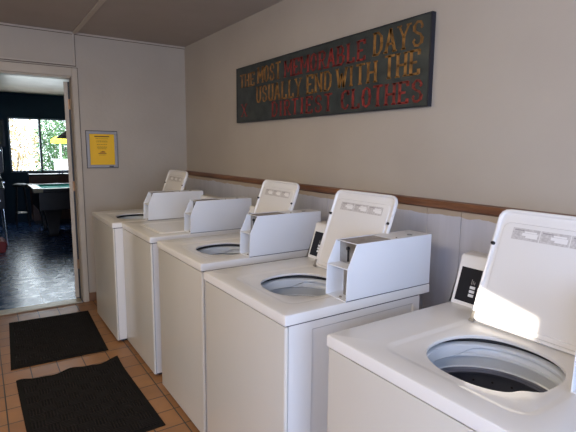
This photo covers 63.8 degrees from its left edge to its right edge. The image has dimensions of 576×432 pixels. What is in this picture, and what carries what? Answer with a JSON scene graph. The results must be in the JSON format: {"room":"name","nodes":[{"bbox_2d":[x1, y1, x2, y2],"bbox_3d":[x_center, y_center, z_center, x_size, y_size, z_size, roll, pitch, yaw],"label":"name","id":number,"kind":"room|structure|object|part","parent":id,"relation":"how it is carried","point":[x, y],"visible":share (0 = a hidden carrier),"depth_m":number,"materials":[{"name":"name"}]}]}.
{"room":"laundry","nodes":[
{"label":"laundry","id":0,"kind":"room"},
{"bbox_2d":[0,92,67,223],"bbox_3d":[-3.393,-0.780,6.779,5.700,2.457,5.685,-5,10,-33],"label":"wall","id":1,"kind":"structure","parent":0,"point":[23,105],"depth_m":8.89,"materials":[{"name":"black paint"}]},
{"bbox_2d":[0,119,5,146],"bbox_3d":[-5.403,-1.546,8.624,0.220,0.510,0.030,-5,10,-33],"label":"wall picture","id":2,"kind":"object","parent":1,"relation":"attached to","point":[2,130],"visible":1,"depth_m":8.66,"materials":[{"name":"black wood"}]},
{"bbox_2d":[0,121,3,144],"bbox_3d":[-5.408,-1.548,8.632,0.170,0.450,0.011,-5,10,-33],"label":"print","id":3,"kind":"object","parent":2,"relation":"attached to","point":[1,122],"depth_m":8.66},
{"bbox_2d":[7,117,67,172],"bbox_3d":[-4.850,-1.389,9.099,1.090,1.043,0.060,-5,10,-33],"label":"window","id":4,"kind":"structure","parent":1,"relation":"in","point":[8,118],"depth_m":9.03,"materials":[{"name":"grey"}]},
{"bbox_2d":[0,25,186,292],"bbox_3d":[-2.412,-0.367,3.982,3.200,2.457,0.110,-5,10,-33],"label":"wall","id":5,"kind":"structure","parent":0,"point":[136,91],"depth_m":4.41,"materials":[{"name":"paint"}]},
{"bbox_2d":[0,61,88,301],"bbox_3d":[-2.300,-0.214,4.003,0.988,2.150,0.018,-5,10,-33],"label":"trim","id":6,"kind":"structure","parent":5,"relation":"attached to","point":[4,66],"depth_m":4.17,"materials":[{"name":"paint"}]},
{"bbox_2d":[63,82,80,297],"bbox_3d":[-2.186,-0.268,4.711,0.103,2.033,0.815,-3,9,-21],"label":"door","id":7,"kind":"structure","parent":5,"relation":"in","point":[65,84],"depth_m":4.35,"materials":[{"name":"beige wood"}]},
{"bbox_2d":[0,24,182,282],"bbox_3d":[-2.376,-0.353,3.938,3.190,2.443,0.005,-5,10,-33],"label":"trim","id":8,"kind":"structure","parent":5,"relation":"attached to","point":[0,24],"depth_m":4.11,"materials":[{"name":"white"}]},
{"bbox_2d":[0,22,184,65],"bbox_3d":[-2.364,-1.435,3.780,3.190,0.285,0.012,-5,10,-33],"label":"trim","id":9,"kind":"structure","parent":5,"relation":"attached to","point":[0,22],"depth_m":4.07,"materials":[{"name":"paint"}]},
{"bbox_2d":[89,292,96,300],"bbox_3d":[-1.489,0.739,4.696,1.004,0.082,0.012,-5,10,-33],"label":"baseboard","id":10,"kind":"structure","parent":5,"relation":"attached to","point":[92,296],"depth_m":4.44,"materials":[{"name":"brown tile"}]},
{"bbox_2d":[85,130,118,167],"bbox_3d":[-1.732,-0.621,4.322,0.280,0.345,0.019,-5,10,-33],"label":"framed notice","id":11,"kind":"object","parent":5,"relation":"attached to","point":[101,146],"visible":1,"depth_m":4.32,"materials":[{"name":"yellow paper"}]},
{"bbox_2d":[0,221,199,431],"bbox_3d":[-1.573,0.896,4.239,5.500,0.100,12.300,-5,10,-33],"label":"floor","id":12,"kind":"structure","parent":0,"point":[150,384],"depth_m":4.12,"materials":[{"name":"tile"}]},
{"bbox_2d":[0,237,6,252],"bbox_3d":[-4.152,0.414,6.500,0.337,0.160,0.400,-5,10,-33],"label":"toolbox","id":13,"kind":"object","parent":12,"relation":"on","point":[3,244],"visible":1,"depth_m":6.41,"materials":[{"name":"red plastic"}]},
{"bbox_2d":[0,147,8,245],"bbox_3d":[-4.691,-0.328,7.094,0.660,1.451,1.280,-5,10,-33],"label":"machine","id":14,"kind":"object","parent":12,"relation":"on","point":[2,191],"visible":1,"depth_m":6.84,"materials":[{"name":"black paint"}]},
{"bbox_3d":[-4.811,-0.001,7.792,0.032,0.602,0.075,0,8,-7],"label":"leg","id":15,"kind":"part","parent":14,"relation":"part of","materials":[{"name":"silver metal"}]},
{"bbox_3d":[-4.169,0.143,6.837,0.077,0.602,0.030,5,9,29],"label":"leg","id":16,"kind":"part","parent":14,"relation":"part of","materials":[{"name":"silver metal"}]},
{"bbox_2d":[12,183,30,227],"bbox_3d":[-4.882,-0.198,8.492,0.250,0.791,0.250,-5,10,-33],"label":"bar stool","id":17,"kind":"object","parent":12,"relation":"on","point":[16,185],"visible":0.95,"depth_m":8.40,"materials":[{"name":"black plastic"}]},
{"bbox_3d":[-4.905,-0.159,8.384,0.025,0.744,0.096,2,8,11],"label":"leg","id":18,"kind":"part","parent":17,"relation":"part of","materials":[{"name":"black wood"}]},
{"bbox_3d":[-4.878,-0.565,8.439,0.250,0.050,0.250,-5,10,-33],"label":"seat","id":19,"kind":"part","parent":17,"relation":"part of","materials":[{"name":"black plastic"}]},
{"bbox_3d":[-4.769,-0.171,8.473,0.095,0.744,0.026,2,8,11],"label":"leg","id":20,"kind":"part","parent":17,"relation":"part of","materials":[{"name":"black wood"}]},
{"bbox_2d":[0,298,81,315],"bbox_3d":[-2.330,0.837,4.206,0.842,0.012,0.130,-5,10,-33],"label":"threshold","id":21,"kind":"object","parent":12,"relation":"on","point":[77,300],"depth_m":4.23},
{"bbox_2d":[26,183,69,235],"bbox_3d":[-3.376,-0.181,8.415,2.270,0.806,1.210,-5,10,-33],"label":"pool table","id":22,"kind":"object","parent":12,"relation":"on","point":[50,199],"visible":0.47,"depth_m":7.55,"materials":[{"name":"black wood"}]},
{"bbox_3d":[-4.304,0.014,8.281,0.259,0.440,0.259,-5,10,-33],"label":"leg","id":23,"kind":"part","parent":22,"relation":"part of","materials":[{"name":"black wood"}]},
{"bbox_3d":[-3.373,-0.544,8.362,2.260,0.060,1.200,-5,10,-33],"label":"rail","id":24,"kind":"part","parent":22,"relation":"part of","materials":[{"name":"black wood"}]},
{"bbox_3d":[-3.883,0.108,7.655,0.259,0.440,0.259,-5,10,-33],"label":"leg","id":25,"kind":"part","parent":22,"relation":"part of","materials":[{"name":"black wood"}]},
{"bbox_2d":[28,173,70,223],"bbox_3d":[-4.345,-0.381,9.248,1.410,0.945,0.425,-5,10,-33],"label":"sideboard","id":26,"kind":"object","parent":12,"relation":"on","point":[34,178],"visible":0.24,"depth_m":8.86,"materials":[{"name":"black wood"}]},
{"bbox_3d":[-4.621,-0.353,8.841,0.440,0.800,0.015,-5,10,-33],"label":"door","id":27,"kind":"part","parent":26,"relation":"part of","materials":[{"name":"black wood"}]},
{"bbox_2d":[28,173,68,175],"bbox_3d":[-4.348,-0.838,9.192,1.410,0.025,0.400,-5,10,-33],"label":"countertop","id":28,"kind":"structure","parent":26,"relation":"on","point":[30,174],"depth_m":8.93,"materials":[{"name":"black wood"}]},
{"bbox_3d":[-4.243,-0.385,9.091,0.440,0.800,0.015,-5,10,-33],"label":"door","id":29,"kind":"part","parent":26,"relation":"part of","materials":[{"name":"black wood"}]},
{"bbox_2d":[9,311,107,369],"bbox_3d":[-1.811,0.930,3.607,0.611,0.007,0.963,-4,10,-31],"label":"floor mat","id":30,"kind":"object","parent":12,"relation":"on","point":[38,341],"visible":1,"depth_m":3.52,"materials":[{"name":"black rubber"}]},
{"bbox_2d":[16,355,165,431],"bbox_3d":[-1.169,1.062,2.662,0.634,0.030,0.966,-5,10,-33],"label":"floor mat","id":31,"kind":"object","parent":12,"relation":"on","point":[102,397],"visible":1,"depth_m":2.65,"materials":[{"name":"black rubber"}]},
{"bbox_2d":[92,170,202,340],"bbox_3d":[-1.177,0.259,3.879,0.714,1.272,0.728,-5,10,-33],"label":"washing machine","id":32,"kind":"object","parent":12,"relation":"on","point":[172,202],"visible":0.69,"depth_m":3.58,"materials":[{"name":"white metal"}]},
{"bbox_3d":[-1.468,0.470,3.716,0.012,0.850,0.722,-5,10,-33],"label":"panel","id":33,"kind":"part","parent":32,"relation":"part of","materials":[{"name":"white metal"}]},
{"bbox_3d":[-1.175,0.001,3.842,0.714,0.037,0.728,-5,10,-33],"label":"panel","id":34,"kind":"part","parent":32,"relation":"part of","materials":[{"name":"white metal"}]},
{"bbox_3d":[-0.979,-0.194,3.883,0.006,0.314,0.374,19,-4,-34],"label":"panel","id":35,"kind":"part","parent":32,"relation":"part of","materials":[{"name":"white ceramic"}]},
{"bbox_3d":[-0.974,-0.201,3.885,0.022,0.381,0.428,19,-4,-34],"label":"lid","id":36,"kind":"part","parent":32,"relation":"part of","materials":[{"name":"white ceramic"}]},
{"bbox_2d":[122,194,250,374],"bbox_3d":[-0.735,0.413,3.350,0.714,1.126,0.670,-5,10,-33],"label":"washing machine","id":37,"kind":"object","parent":12,"relation":"on","point":[210,215],"visible":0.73,"depth_m":3.07,"materials":[{"name":"white metal"}]},
{"bbox_3d":[-1.025,0.552,3.176,0.012,0.850,0.664,-5,10,-33],"label":"panel","id":38,"kind":"part","parent":37,"relation":"part of","materials":[{"name":"white metal"}]},
{"bbox_3d":[-0.769,0.081,3.235,0.381,0.022,0.394,-5,10,-33],"label":"lid","id":39,"kind":"part","parent":37,"relation":"part of","materials":[{"name":"white metal"}]},
{"bbox_3d":[-0.732,0.083,3.302,0.714,0.037,0.670,-5,10,-33],"label":"panel","id":40,"kind":"part","parent":37,"relation":"part of","materials":[{"name":"white metal"}]},
{"bbox_3d":[-0.536,-0.105,3.067,0.180,0.003,0.103,-5,10,-33],"label":"plate","id":41,"kind":"part","parent":37,"relation":"part of","materials":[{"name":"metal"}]},
{"bbox_2d":[157,179,320,431],"bbox_3d":[-0.297,0.438,2.692,0.714,1.272,0.650,-5,10,-33],"label":"washing machine","id":42,"kind":"object","parent":12,"relation":"on","point":[271,231],"visible":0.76,"depth_m":2.46,"materials":[{"name":"white metal"}]},
{"bbox_3d":[-0.588,0.650,2.529,0.012,0.850,0.645,-5,10,-33],"label":"panel","id":43,"kind":"part","parent":42,"relation":"part of","materials":[{"name":"white metal"}]},
{"bbox_2d":[212,249,239,254],"bbox_3d":[-0.343,0.251,2.587,0.410,0.087,0.410,-5,10,-33],"label":"tub","id":44,"kind":"object","parent":42,"relation":"in","point":[214,251],"depth_m":2.75,"materials":[{"name":"white plastic"}]},
{"bbox_3d":[-0.294,0.180,2.655,0.714,0.037,0.650,-5,10,-33],"label":"panel","id":45,"kind":"part","parent":42,"relation":"part of","materials":[{"name":"white metal"}]},
{"bbox_2d":[241,230,250,234],"bbox_3d":[-0.178,0.082,2.389,0.098,0.004,0.100,-5,10,-33],"label":"shelf","id":46,"kind":"object","parent":42,"relation":"attached to","point":[243,232],"depth_m":2.40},
{"bbox_3d":[-0.167,0.039,2.390,0.004,0.081,0.100,-5,10,-33],"label":"coin plate","id":47,"kind":"part","parent":42,"relation":"part of","materials":[{"name":"metal"}]},
{"bbox_3d":[-0.103,-0.008,2.426,0.180,0.003,0.100,-5,10,-33],"label":"plate","id":48,"kind":"part","parent":42,"relation":"part of","materials":[{"name":"metal"}]},
{"bbox_3d":[-0.098,-0.015,2.705,0.006,0.314,0.334,19,-4,-34],"label":"panel","id":49,"kind":"part","parent":42,"relation":"part of","materials":[{"name":"white ceramic"}]},
{"bbox_3d":[-0.093,-0.022,2.707,0.022,0.381,0.382,19,-4,-34],"label":"lid","id":50,"kind":"part","parent":42,"relation":"part of","materials":[{"name":"white ceramic"}]},
{"bbox_2d":[204,189,431,431],"bbox_3d":[0.101,0.538,2.025,0.714,1.272,0.663,-5,10,-33],"label":"washing machine","id":51,"kind":"object","parent":12,"relation":"on","point":[268,324],"visible":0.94,"depth_m":1.78,"materials":[{"name":"white metal"}]},
{"bbox_3d":[-0.189,0.750,1.862,0.012,0.850,0.658,-5,10,-33],"label":"panel","id":52,"kind":"part","parent":51,"relation":"part of","materials":[{"name":"white metal"}]},
{"bbox_2d":[262,278,326,295],"bbox_3d":[0.055,0.351,1.920,0.410,0.087,0.418,-5,10,-33],"label":"tub","id":53,"kind":"object","parent":51,"relation":"in","point":[282,286],"depth_m":2.08,"materials":[{"name":"white plastic"}]},
{"bbox_3d":[0.104,0.280,1.988,0.714,0.037,0.663,-5,10,-33],"label":"panel","id":54,"kind":"part","parent":51,"relation":"part of","materials":[{"name":"white metal"}]},
{"bbox_3d":[0.273,0.169,2.145,0.039,0.117,0.527,-5,10,-33],"label":"control panel","id":55,"kind":"part","parent":51,"relation":"part of","materials":[{"name":"black plastic"}]},
{"bbox_2d":[328,261,348,269],"bbox_3d":[0.220,0.182,1.722,0.098,0.004,0.112,-5,10,-33],"label":"shelf","id":56,"kind":"object","parent":51,"relation":"attached to","point":[344,265],"depth_m":1.73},
{"bbox_3d":[0.241,0.243,1.716,0.041,0.106,0.060,-5,10,-33],"label":"coin vault door","id":57,"kind":"part","parent":51,"relation":"part of","materials":[{"name":"metal"}]},
{"bbox_3d":[0.232,0.139,1.723,0.004,0.081,0.112,-5,10,-33],"label":"coin plate","id":58,"kind":"part","parent":51,"relation":"part of","materials":[{"name":"metal"}]},
{"bbox_3d":[0.287,0.084,2.041,0.006,0.314,0.341,19,-4,-34],"label":"panel","id":59,"kind":"part","parent":51,"relation":"part of","materials":[{"name":"white metal"}]},
{"bbox_3d":[0.292,0.077,2.043,0.022,0.381,0.390,19,-4,-34],"label":"lid","id":60,"kind":"part","parent":51,"relation":"part of","materials":[{"name":"white ceramic"}]},
{"bbox_3d":[0.295,0.092,1.759,0.180,0.003,0.112,-5,10,-33],"label":"plate","id":61,"kind":"part","parent":51,"relation":"part of","materials":[{"name":"metal"}]},
{"bbox_2d":[327,209,575,431],"bbox_3d":[0.589,0.641,1.343,0.714,1.272,0.650,-5,10,-33],"label":"washing machine","id":62,"kind":"object","parent":12,"relation":"on","point":[499,355],"visible":1,"depth_m":1.33,"materials":[{"name":"white metal"}]},
{"bbox_3d":[0.298,0.853,1.179,0.012,0.850,0.645,-5,10,-33],"label":"panel","id":63,"kind":"part","parent":62,"relation":"part of","materials":[{"name":"white metal"}]},
{"bbox_3d":[0.591,0.383,1.306,0.714,0.037,0.650,-5,10,-33],"label":"panel","id":64,"kind":"part","parent":62,"relation":"part of","materials":[{"name":"white metal"}]},
{"bbox_3d":[0.760,0.272,1.462,0.039,0.117,0.517,-5,10,-33],"label":"control panel","id":65,"kind":"part","parent":62,"relation":"part of","materials":[{"name":"black plastic"}]},
{"bbox_2d":[441,367,547,391],"bbox_3d":[0.540,0.674,1.270,0.430,0.366,0.430,-5,10,-33],"label":"basket","id":66,"kind":"object","parent":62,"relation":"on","point":[502,379],"depth_m":1.41,"materials":[{"name":"black metal"}]},
{"bbox_2d":[432,341,561,390],"bbox_3d":[0.542,0.454,1.238,0.410,0.087,0.410,-5,10,-33],"label":"tub","id":67,"kind":"object","parent":62,"relation":"in","point":[521,366],"depth_m":1.39,"materials":[{"name":"white plastic"}]},
{"bbox_3d":[0.758,0.180,1.364,0.022,0.381,0.382,19,-4,-34],"label":"lid","id":68,"kind":"part","parent":62,"relation":"part of","materials":[{"name":"white metal"}]},
{"bbox_3d":[0.753,0.187,1.362,0.006,0.314,0.334,19,-4,-34],"label":"panel","id":69,"kind":"part","parent":62,"relation":"part of","materials":[{"name":"white metal"}]},
{"bbox_2d":[0,0,282,95],"bbox_3d":[-1.548,-1.635,3.874,5.500,0.100,12.300,-5,10,-33],"label":"ceiling","id":70,"kind":"structure","parent":0,"point":[182,23],"depth_m":3.63,"materials":[{"name":"paint"}]},
{"bbox_2d":[55,131,65,138],"bbox_3d":[-3.741,-1.754,7.908,0.480,0.857,0.480,-5,10,-33],"label":"pendant lamp","id":71,"kind":"object","parent":70,"relation":"hanging from","point":[63,135],"visible":0.12,"depth_m":7.82,"materials":[{"name":"black paint"}]},
{"bbox_2d":[72,0,105,33],"bbox_3d":[-0.108,-1.214,1.441,0.035,0.012,6.393,-5,10,-33],"label":"trim","id":72,"kind":"structure","parent":70,"relation":"attached to","point":[99,3],"depth_m":3.51,"materials":[{"name":"paint"}]},
{"bbox_2d":[184,0,575,214],"bbox_3d":[0.763,-0.081,2.211,0.100,2.457,6.615,-5,10,-33],"label":"wall","id":73,"kind":"structure","parent":0,"point":[498,128],"depth_m":2.18,"materials":[{"name":"paint"}]},
{"bbox_2d":[236,11,435,122],"bbox_3d":[0.132,-0.847,2.948,0.026,0.425,1.938,-5,10,-33],"label":"wall sign","id":74,"kind":"object","parent":73,"relation":"attached to","point":[388,66],"visible":1,"depth_m":2.62,"materials":[{"name":"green wood"}]},
{"bbox_2d":[186,175,498,309],"bbox_3d":[0.712,0.551,2.265,0.016,1.190,6.402,-5,10,-33],"label":"wall panel","id":75,"kind":"object","parent":73,"relation":"attached to","point":[454,233],"depth_m":2.22,"materials":[{"name":"paint"}]},
{"bbox_2d":[187,171,575,216],"bbox_3d":[0.709,-0.055,2.172,0.036,0.041,6.405,-5,10,-33],"label":"trim","id":76,"kind":"structure","parent":73,"relation":"attached to","point":[481,209],"depth_m":2.26,"materials":[{"name":"brown wood"}]},
{"label":"outside","id":77,"kind":"structure","parent":0,"visible":0},
{"bbox_3d":[-7.623,-0.757,15.649,15.000,0.100,13.600,-5,10,-33],"label":"floor","id":78,"kind":"structure","parent":77,"visible":0},
{"bbox_2d":[9,119,40,170],"bbox_3d":[-7.464,-1.729,12.443,1.560,2.751,1.127,-5,10,-33],"label":"shrub","id":79,"kind":"object","parent":78,"relation":"on","point":[23,157],"visible":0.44,"depth_m":12.52,"materials":[{"name":"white plant"}]},
{"bbox_3d":[-7.445,-1.339,12.523,0.867,1.956,0.743,-5,10,-33],"label":"stem","id":80,"kind":"part","parent":79,"relation":"part of","materials":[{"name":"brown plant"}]},
{"bbox_2d":[30,120,67,169],"bbox_3d":[-7.817,-2.169,15.667,1.560,2.696,1.114,-5,10,-33],"label":"shrub","id":81,"kind":"object","parent":78,"relation":"on","point":[52,149],"visible":0.43,"depth_m":15.36,"materials":[{"name":"green plant"}]},
{"bbox_3d":[-7.803,-1.805,15.735,0.867,1.956,0.743,-5,10,-33],"label":"stem","id":82,"kind":"part","parent":81,"relation":"part of","materials":[{"name":"green plant"}]},
{"bbox_2d":[51,136,66,158],"bbox_3d":[-6.050,-1.231,12.385,0.406,1.800,0.406,-1,8,-11],"label":"parasol","id":83,"kind":"object","parent":78,"relation":"on","point":[53,140],"visible":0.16,"depth_m":12.15,"materials":[{"name":"yellow fabric"}]},
{"bbox_2d":[53,159,67,169],"bbox_3d":[-5.809,-0.869,11.994,0.380,1.200,0.320,-5,10,-33],"label":"cooler","id":84,"kind":"object","parent":78,"relation":"on","point":[59,164],"visible":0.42,"depth_m":11.78,"materials":[{"name":"white plastic"}]},
{"bbox_2d":[53,159,67,161],"bbox_3d":[-5.804,-1.423,11.914,0.380,0.080,0.320,-5,10,-33],"label":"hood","id":85,"kind":"object","parent":84,"relation":"attached to","point":[55,160],"depth_m":11.76,"materials":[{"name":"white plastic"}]}
]}

